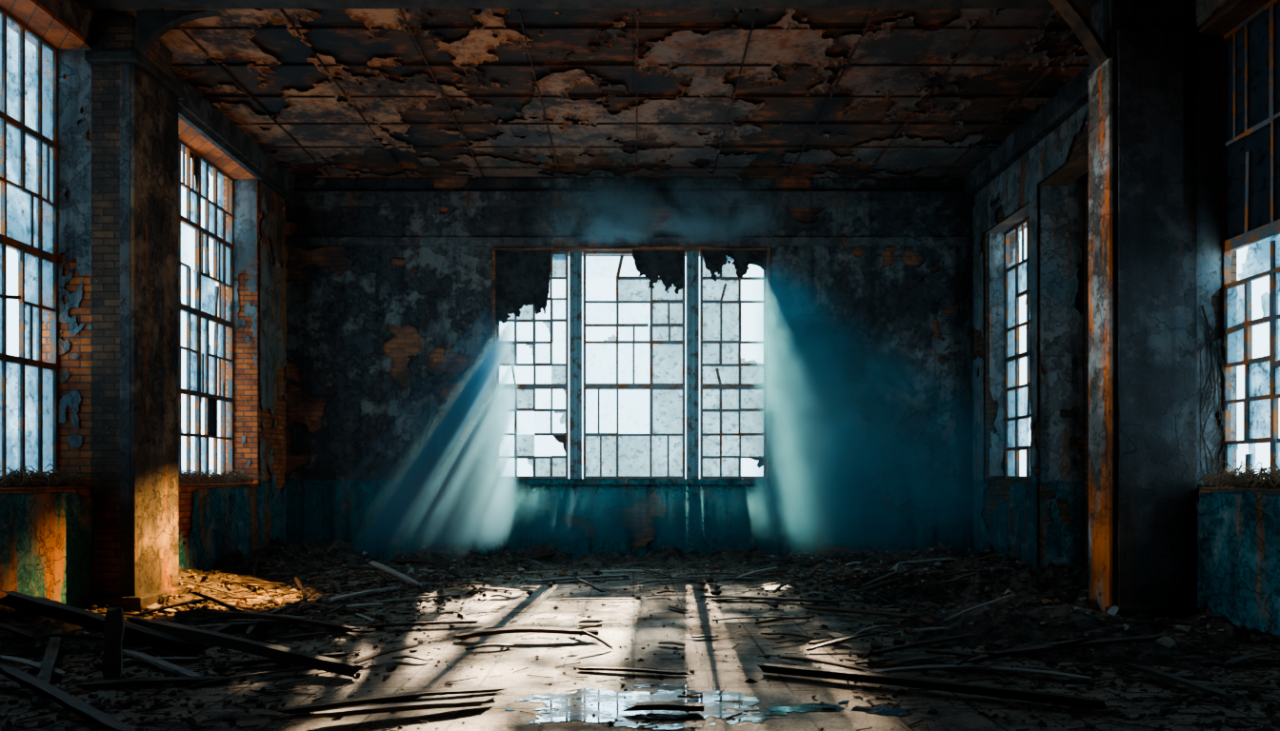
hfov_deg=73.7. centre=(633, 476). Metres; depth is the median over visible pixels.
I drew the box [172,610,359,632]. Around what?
plank
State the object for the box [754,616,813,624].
lath
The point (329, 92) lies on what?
ceiling
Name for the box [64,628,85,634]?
lath
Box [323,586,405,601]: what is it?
plank
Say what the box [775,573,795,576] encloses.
lath
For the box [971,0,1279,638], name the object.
wall
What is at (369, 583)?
lath
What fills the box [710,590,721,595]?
chunk
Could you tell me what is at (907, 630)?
chunk
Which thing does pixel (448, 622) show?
plank
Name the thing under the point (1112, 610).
chunk
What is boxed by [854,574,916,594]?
lath
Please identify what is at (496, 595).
lath
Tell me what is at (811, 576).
lath
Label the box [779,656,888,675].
lath
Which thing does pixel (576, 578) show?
lath
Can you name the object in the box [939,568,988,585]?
lath
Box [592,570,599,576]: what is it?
chunk
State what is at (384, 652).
lath
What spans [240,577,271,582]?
lath
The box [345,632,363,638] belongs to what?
lath
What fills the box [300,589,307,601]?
lath
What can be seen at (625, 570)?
lath
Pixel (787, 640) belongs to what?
lath
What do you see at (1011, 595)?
lath
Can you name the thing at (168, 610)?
lath
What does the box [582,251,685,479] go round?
window
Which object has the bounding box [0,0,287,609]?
wall
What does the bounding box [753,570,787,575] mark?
lath
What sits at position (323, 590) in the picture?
lath
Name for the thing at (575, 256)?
trim
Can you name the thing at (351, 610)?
lath
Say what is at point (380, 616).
chunk
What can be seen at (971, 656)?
lath
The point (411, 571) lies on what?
chunk
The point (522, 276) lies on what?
sheeting
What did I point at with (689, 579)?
lath
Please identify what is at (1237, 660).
lath
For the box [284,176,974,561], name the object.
wall
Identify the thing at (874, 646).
chunk
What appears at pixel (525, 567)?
chunk
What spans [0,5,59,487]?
window
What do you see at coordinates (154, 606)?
chunk
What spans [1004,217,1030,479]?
window
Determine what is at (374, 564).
plank
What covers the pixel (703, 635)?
lath
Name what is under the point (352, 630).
lath
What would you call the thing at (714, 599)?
lath
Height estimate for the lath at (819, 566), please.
0.174 m
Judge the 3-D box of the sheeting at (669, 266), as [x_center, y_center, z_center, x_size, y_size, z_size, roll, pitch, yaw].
[0.439,-3.583,14.991,0.925,0.774,0.062,0,0,0]
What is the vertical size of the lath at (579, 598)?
0.017 m
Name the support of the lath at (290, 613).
on the floor
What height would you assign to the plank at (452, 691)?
0.035 m
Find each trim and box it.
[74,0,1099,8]
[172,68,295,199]
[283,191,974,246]
[284,479,973,484]
[569,250,581,479]
[686,250,699,479]
[963,62,1091,195]
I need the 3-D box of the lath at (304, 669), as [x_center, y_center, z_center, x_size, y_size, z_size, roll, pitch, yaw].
[-2.699,1.465,6.319,0.994,0.030,0.040,0,0,-35]
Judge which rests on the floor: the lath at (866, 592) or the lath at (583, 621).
the lath at (583, 621)
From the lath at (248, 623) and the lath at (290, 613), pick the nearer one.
the lath at (248, 623)
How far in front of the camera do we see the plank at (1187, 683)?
5.96 m
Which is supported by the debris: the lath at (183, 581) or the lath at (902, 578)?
the lath at (183, 581)
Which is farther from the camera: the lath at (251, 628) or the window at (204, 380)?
the window at (204, 380)
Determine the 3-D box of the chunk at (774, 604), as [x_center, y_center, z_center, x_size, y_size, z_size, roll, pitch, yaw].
[1.562,1.454,9.633,0.115,0.092,0.121,0,0,43]
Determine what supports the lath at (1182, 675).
on the debris
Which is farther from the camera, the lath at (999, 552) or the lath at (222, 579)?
the lath at (999, 552)
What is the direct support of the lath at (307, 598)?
on the chunk
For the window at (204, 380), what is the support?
in the wall at (46, 533)
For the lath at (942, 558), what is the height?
0.108 m
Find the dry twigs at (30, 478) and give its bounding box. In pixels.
[0,463,99,487]
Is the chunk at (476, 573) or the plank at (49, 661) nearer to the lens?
the plank at (49, 661)
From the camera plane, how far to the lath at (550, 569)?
12.95 m
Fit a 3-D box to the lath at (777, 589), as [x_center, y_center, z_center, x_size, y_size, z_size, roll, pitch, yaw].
[1.886,1.405,10.834,0.250,0.169,0.094,0,0,-1]
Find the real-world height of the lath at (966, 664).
0.036 m
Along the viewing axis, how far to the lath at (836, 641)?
7.35 m
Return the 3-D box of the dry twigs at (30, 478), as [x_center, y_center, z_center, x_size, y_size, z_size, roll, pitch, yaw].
[-6.266,-0.005,9.018,0.764,0.250,1.308,0,0,-3]
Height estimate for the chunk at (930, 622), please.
0.075 m
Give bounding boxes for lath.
[0,623,38,639]
[0,655,68,676]
[43,633,141,644]
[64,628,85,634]
[95,612,147,617]
[122,657,200,662]
[130,597,211,617]
[158,607,175,612]
[182,580,238,596]
[192,621,259,628]
[194,667,314,685]
[195,607,234,612]
[199,621,232,643]
[213,604,254,610]
[218,572,284,582]
[221,579,258,586]
[221,581,284,585]
[226,619,300,624]
[231,597,258,599]
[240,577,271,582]
[246,618,263,635]
[250,583,282,587]
[270,597,309,613]
[270,605,299,614]
[279,631,342,639]
[286,605,310,615]
[288,601,336,608]
[288,645,300,649]
[294,577,302,590]
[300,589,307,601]
[308,575,322,580]
[311,602,354,607]
[316,585,358,591]
[323,606,365,610]
[324,629,375,633]
[329,604,346,613]
[343,566,399,572]
[343,608,359,613]
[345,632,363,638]
[346,602,386,607]
[351,644,419,664]
[352,565,409,567]
[355,613,374,622]
[358,572,388,574]
[360,581,379,585]
[370,594,451,603]
[373,583,381,589]
[375,570,393,583]
[390,655,434,660]
[430,560,457,568]
[450,581,498,585]
[464,643,518,650]
[479,587,520,591]
[490,594,510,598]
[494,568,556,573]
[507,553,556,563]
[517,585,536,589]
[546,598,635,600]
[575,577,605,593]
[576,620,602,623]
[577,623,601,629]
[580,629,613,650]
[600,569,662,572]
[629,580,670,585]
[634,566,672,578]
[656,590,675,594]
[658,641,685,646]
[667,605,689,611]
[672,576,720,579]
[682,578,699,581]
[690,634,717,638]
[703,577,761,579]
[709,597,784,600]
[711,616,789,620]
[735,566,778,579]
[744,574,779,577]
[750,576,813,588]
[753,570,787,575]
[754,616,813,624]
[760,632,815,639]
[772,580,791,593]
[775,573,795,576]
[776,639,804,643]
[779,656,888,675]
[804,592,829,595]
[804,631,880,651]
[806,562,822,576]
[808,638,832,645]
[844,659,961,673]
[848,624,882,637]
[850,630,889,634]
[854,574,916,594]
[854,655,945,664]
[858,571,898,588]
[860,664,990,673]
[861,591,893,604]
[862,649,873,659]
[885,657,936,666]
[887,560,925,582]
[892,570,965,578]
[893,578,970,590]
[900,558,950,563]
[913,627,950,632]
[924,650,978,658]
[929,560,962,568]
[938,570,973,578]
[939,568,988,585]
[939,594,1017,623]
[945,552,1003,569]
[956,652,980,665]
[961,662,981,670]
[988,667,1092,681]
[1062,603,1117,618]
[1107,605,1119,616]
[1159,673,1196,679]
[1224,651,1273,666]
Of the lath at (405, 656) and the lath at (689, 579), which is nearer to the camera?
the lath at (405, 656)
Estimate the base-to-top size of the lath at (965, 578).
0.224 m
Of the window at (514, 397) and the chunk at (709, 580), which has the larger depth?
the window at (514, 397)
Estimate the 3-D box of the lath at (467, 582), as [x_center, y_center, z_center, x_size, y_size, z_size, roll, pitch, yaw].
[-2.109,1.446,11.390,0.712,0.070,0.089,0,0,-30]
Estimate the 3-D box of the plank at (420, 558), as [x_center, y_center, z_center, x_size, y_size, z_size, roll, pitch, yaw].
[-2.796,1.327,12.373,0.699,0.371,0.101,0,0,-30]
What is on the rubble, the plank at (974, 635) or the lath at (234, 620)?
the lath at (234, 620)
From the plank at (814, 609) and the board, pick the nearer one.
the board
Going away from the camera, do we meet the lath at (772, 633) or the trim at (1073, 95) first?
the lath at (772, 633)
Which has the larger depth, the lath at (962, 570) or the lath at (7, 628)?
the lath at (962, 570)
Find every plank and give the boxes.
[0,663,137,730]
[31,630,61,705]
[76,676,233,688]
[121,649,199,677]
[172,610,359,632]
[187,591,254,619]
[226,652,347,667]
[274,692,430,714]
[309,698,495,718]
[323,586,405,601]
[364,620,480,628]
[368,560,423,586]
[396,687,506,697]
[417,556,462,578]
[453,626,599,640]
[528,575,630,582]
[577,667,687,675]
[622,701,705,712]
[699,595,841,603]
[804,606,920,619]
[856,633,982,658]
[947,638,1091,664]
[985,635,1160,658]
[1120,661,1239,703]
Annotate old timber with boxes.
[0,590,211,659]
[126,616,363,678]
[757,663,1109,710]
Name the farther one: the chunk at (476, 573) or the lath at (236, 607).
the chunk at (476, 573)
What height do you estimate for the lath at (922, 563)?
0.246 m
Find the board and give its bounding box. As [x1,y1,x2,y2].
[101,606,124,679]
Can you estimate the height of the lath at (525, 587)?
0.032 m
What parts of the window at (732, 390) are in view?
glass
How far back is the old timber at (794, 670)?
5.85 m
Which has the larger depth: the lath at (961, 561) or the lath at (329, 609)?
the lath at (961, 561)
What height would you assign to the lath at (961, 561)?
0.144 m
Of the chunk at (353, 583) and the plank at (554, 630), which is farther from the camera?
the chunk at (353, 583)
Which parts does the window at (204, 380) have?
glass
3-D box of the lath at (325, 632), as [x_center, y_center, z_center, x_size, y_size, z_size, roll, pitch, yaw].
[-2.965,1.472,7.932,0.640,0.017,0.079,0,0,-36]
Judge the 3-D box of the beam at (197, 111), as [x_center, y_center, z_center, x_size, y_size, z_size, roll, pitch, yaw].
[-6.000,-5.024,12.695,0.160,0.449,4.470,0,0,0]
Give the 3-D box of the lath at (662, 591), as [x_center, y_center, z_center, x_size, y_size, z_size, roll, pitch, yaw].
[0.414,1.462,10.774,0.283,0.035,0.042,0,0,-19]
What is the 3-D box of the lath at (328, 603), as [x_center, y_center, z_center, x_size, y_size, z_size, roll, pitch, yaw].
[-3.445,1.466,9.758,0.518,0.029,0.052,0,0,-36]
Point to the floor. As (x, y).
(494, 717)
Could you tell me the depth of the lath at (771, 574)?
12.55 m
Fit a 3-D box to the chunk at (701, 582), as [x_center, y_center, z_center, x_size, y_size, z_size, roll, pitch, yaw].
[0.946,1.454,11.623,0.096,0.088,0.134,0,0,-13]
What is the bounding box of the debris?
[0,537,1279,730]
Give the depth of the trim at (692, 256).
15.04 m
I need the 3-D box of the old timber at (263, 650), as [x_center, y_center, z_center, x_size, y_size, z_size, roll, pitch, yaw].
[-3.190,1.347,6.841,2.616,0.272,0.126,0,0,25]
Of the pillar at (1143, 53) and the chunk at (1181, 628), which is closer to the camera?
the chunk at (1181, 628)
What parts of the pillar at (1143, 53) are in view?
panel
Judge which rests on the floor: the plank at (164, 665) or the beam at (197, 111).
the plank at (164, 665)
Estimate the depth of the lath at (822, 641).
7.54 m
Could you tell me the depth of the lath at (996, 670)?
6.31 m
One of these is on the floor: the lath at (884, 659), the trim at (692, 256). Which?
the lath at (884, 659)
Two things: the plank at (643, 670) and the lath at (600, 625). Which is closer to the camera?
the plank at (643, 670)
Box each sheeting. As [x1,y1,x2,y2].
[495,249,551,324]
[632,249,684,294]
[701,249,766,281]
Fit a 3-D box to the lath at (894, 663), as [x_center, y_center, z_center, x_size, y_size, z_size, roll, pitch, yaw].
[2.191,1.460,6.739,0.581,0.040,0.098,0,0,-30]
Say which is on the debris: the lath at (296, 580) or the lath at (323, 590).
the lath at (296, 580)
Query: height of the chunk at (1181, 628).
0.082 m
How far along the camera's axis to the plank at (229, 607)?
8.39 m
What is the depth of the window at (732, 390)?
15.10 m
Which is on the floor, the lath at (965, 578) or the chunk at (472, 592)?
the chunk at (472, 592)
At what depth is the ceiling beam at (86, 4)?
9.33 m
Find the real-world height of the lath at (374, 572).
0.015 m
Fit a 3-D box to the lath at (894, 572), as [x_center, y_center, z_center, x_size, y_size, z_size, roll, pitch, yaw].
[3.232,1.360,11.231,0.623,0.204,0.068,0,0,-21]
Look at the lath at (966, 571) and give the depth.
10.40 m
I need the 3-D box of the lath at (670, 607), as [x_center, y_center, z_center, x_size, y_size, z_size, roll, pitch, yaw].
[0.494,1.469,9.489,0.081,0.021,0.412,0,0,-31]
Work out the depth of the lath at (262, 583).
10.76 m
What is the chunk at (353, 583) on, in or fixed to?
on the floor
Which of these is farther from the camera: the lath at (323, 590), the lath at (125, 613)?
the lath at (323, 590)
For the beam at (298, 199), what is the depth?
14.83 m
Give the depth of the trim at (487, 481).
14.81 m
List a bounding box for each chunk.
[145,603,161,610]
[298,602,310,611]
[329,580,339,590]
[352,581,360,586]
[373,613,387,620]
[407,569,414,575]
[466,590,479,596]
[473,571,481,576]
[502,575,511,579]
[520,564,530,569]
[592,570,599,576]
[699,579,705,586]
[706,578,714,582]
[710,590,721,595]
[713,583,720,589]
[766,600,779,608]
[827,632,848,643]
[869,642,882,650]
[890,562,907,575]
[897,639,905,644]
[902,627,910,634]
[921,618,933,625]
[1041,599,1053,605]
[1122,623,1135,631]
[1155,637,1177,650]
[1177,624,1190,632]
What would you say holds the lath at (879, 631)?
on the floor
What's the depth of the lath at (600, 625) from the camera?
7.86 m
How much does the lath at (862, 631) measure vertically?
0.145 m
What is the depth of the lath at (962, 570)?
10.73 m
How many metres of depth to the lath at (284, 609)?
8.94 m
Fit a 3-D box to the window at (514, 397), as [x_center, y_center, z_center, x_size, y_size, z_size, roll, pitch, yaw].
[-1.786,-1.960,15.100,1.272,4.020,0.075,0,0,0]
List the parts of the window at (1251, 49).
glass, glass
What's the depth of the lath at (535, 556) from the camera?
14.23 m
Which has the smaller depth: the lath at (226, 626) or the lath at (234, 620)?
the lath at (226, 626)
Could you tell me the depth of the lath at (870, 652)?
6.78 m
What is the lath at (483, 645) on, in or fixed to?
on the floor
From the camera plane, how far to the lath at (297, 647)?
6.95 m
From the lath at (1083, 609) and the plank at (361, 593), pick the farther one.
the plank at (361, 593)
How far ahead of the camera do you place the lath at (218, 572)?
11.70 m
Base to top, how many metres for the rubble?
0.470 m
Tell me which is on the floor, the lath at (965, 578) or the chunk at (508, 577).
the chunk at (508, 577)
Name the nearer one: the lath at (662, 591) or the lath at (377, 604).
the lath at (377, 604)
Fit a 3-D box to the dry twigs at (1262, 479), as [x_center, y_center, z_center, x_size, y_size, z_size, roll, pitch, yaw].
[6.079,-0.021,8.311,0.711,0.280,1.428,0,0,6]
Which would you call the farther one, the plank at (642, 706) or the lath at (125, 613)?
the lath at (125, 613)
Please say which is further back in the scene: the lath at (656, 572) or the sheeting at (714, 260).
the sheeting at (714, 260)
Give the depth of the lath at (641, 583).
11.65 m
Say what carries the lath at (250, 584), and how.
on the floor
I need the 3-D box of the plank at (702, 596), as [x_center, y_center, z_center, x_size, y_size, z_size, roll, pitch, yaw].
[1.617,1.459,10.132,1.713,0.042,0.096,0,1,17]
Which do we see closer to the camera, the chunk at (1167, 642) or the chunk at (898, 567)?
the chunk at (1167, 642)
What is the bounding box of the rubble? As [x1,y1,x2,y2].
[0,537,1279,706]
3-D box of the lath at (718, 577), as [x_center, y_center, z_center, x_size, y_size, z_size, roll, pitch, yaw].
[1.418,1.468,12.229,0.869,0.024,0.072,0,0,2]
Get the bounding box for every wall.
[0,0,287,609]
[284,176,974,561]
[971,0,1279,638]
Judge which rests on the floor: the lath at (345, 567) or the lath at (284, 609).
the lath at (345, 567)
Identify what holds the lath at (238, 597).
on the floor
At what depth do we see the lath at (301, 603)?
9.61 m
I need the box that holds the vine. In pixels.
[1199,305,1225,487]
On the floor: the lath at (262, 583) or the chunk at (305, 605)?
the chunk at (305, 605)
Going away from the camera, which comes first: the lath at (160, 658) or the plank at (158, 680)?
the plank at (158, 680)
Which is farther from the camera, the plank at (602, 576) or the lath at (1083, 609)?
the plank at (602, 576)
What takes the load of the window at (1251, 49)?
in the wall at (1042, 519)
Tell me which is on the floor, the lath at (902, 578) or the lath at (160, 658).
the lath at (160, 658)
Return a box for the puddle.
[505,684,912,729]
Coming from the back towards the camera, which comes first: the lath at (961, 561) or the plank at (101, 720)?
the lath at (961, 561)
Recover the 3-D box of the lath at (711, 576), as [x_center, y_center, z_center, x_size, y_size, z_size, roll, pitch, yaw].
[0.911,1.473,12.368,0.783,0.014,0.081,0,0,-15]
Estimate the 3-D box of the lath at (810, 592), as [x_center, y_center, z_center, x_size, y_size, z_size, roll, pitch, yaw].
[2.298,1.466,10.647,0.326,0.027,0.086,0,0,-6]
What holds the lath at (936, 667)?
on the debris
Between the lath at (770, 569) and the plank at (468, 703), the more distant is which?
the lath at (770, 569)
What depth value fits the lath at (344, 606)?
9.13 m
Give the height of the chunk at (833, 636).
0.095 m
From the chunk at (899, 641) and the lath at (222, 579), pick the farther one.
the lath at (222, 579)
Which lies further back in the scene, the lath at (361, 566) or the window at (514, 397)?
the window at (514, 397)
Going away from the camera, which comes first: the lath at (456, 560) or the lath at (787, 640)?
the lath at (787, 640)
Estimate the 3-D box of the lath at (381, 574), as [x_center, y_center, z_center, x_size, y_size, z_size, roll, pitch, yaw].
[-3.481,1.414,11.910,0.263,0.177,0.086,0,0,19]
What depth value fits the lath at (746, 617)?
8.77 m
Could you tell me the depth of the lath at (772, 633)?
7.83 m
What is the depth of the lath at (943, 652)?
7.02 m
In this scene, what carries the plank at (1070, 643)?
on the floor
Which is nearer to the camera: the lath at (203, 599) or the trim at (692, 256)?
the lath at (203, 599)
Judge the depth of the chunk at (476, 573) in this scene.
12.66 m
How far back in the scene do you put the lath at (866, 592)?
9.92 m
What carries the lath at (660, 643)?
on the floor
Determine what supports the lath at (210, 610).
on the rubble
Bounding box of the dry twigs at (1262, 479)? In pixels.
[1196,460,1279,488]
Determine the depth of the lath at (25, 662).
6.47 m
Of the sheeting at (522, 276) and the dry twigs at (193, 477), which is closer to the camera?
the dry twigs at (193, 477)
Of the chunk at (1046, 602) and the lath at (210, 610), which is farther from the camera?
the lath at (210, 610)
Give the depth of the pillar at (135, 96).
9.56 m
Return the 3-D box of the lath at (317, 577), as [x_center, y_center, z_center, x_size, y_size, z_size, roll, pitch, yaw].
[-4.453,1.437,11.960,0.274,0.105,0.096,0,0,27]
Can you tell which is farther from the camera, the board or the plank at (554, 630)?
the plank at (554, 630)
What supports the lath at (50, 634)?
on the floor
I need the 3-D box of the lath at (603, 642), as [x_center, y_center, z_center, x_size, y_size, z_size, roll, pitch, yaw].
[-0.309,1.408,7.335,0.278,0.177,0.042,0,0,4]
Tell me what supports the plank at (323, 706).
on the floor
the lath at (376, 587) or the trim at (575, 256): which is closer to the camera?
the lath at (376, 587)
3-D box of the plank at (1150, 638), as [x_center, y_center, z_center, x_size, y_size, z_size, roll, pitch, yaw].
[3.447,1.310,6.597,1.774,0.041,0.089,-1,-1,-20]
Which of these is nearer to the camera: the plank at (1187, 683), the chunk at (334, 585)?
the plank at (1187, 683)
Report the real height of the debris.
0.469 m
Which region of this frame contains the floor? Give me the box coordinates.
[0,564,1279,730]
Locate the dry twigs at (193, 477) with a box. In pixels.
[178,466,270,484]
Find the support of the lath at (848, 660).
on the floor
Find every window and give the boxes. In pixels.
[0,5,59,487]
[178,138,233,484]
[496,251,568,479]
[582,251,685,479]
[700,251,766,479]
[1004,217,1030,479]
[1220,0,1279,488]
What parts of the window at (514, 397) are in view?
glass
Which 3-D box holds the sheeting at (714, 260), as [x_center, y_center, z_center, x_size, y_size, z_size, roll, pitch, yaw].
[1.766,-3.695,14.991,1.140,0.554,0.062,0,0,0]
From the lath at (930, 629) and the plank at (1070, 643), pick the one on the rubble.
the lath at (930, 629)
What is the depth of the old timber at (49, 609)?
7.04 m
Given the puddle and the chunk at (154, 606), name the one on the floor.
the puddle
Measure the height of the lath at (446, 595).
0.029 m
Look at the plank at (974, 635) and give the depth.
7.14 m
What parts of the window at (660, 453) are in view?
glass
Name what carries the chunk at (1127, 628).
on the rubble
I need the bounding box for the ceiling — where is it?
[92,8,1091,178]
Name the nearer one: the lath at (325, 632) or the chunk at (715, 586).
the lath at (325, 632)
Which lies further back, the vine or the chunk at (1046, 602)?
the vine
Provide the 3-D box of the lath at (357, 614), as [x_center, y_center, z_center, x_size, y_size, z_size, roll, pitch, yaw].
[-2.800,1.473,8.901,0.038,0.013,0.642,0,0,-35]
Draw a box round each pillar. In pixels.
[83,10,221,611]
[1047,0,1203,619]
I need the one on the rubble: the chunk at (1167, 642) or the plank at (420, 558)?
the chunk at (1167, 642)
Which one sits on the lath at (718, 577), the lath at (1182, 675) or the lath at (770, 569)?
the lath at (770, 569)
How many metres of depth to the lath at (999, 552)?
13.19 m
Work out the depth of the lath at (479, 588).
11.06 m

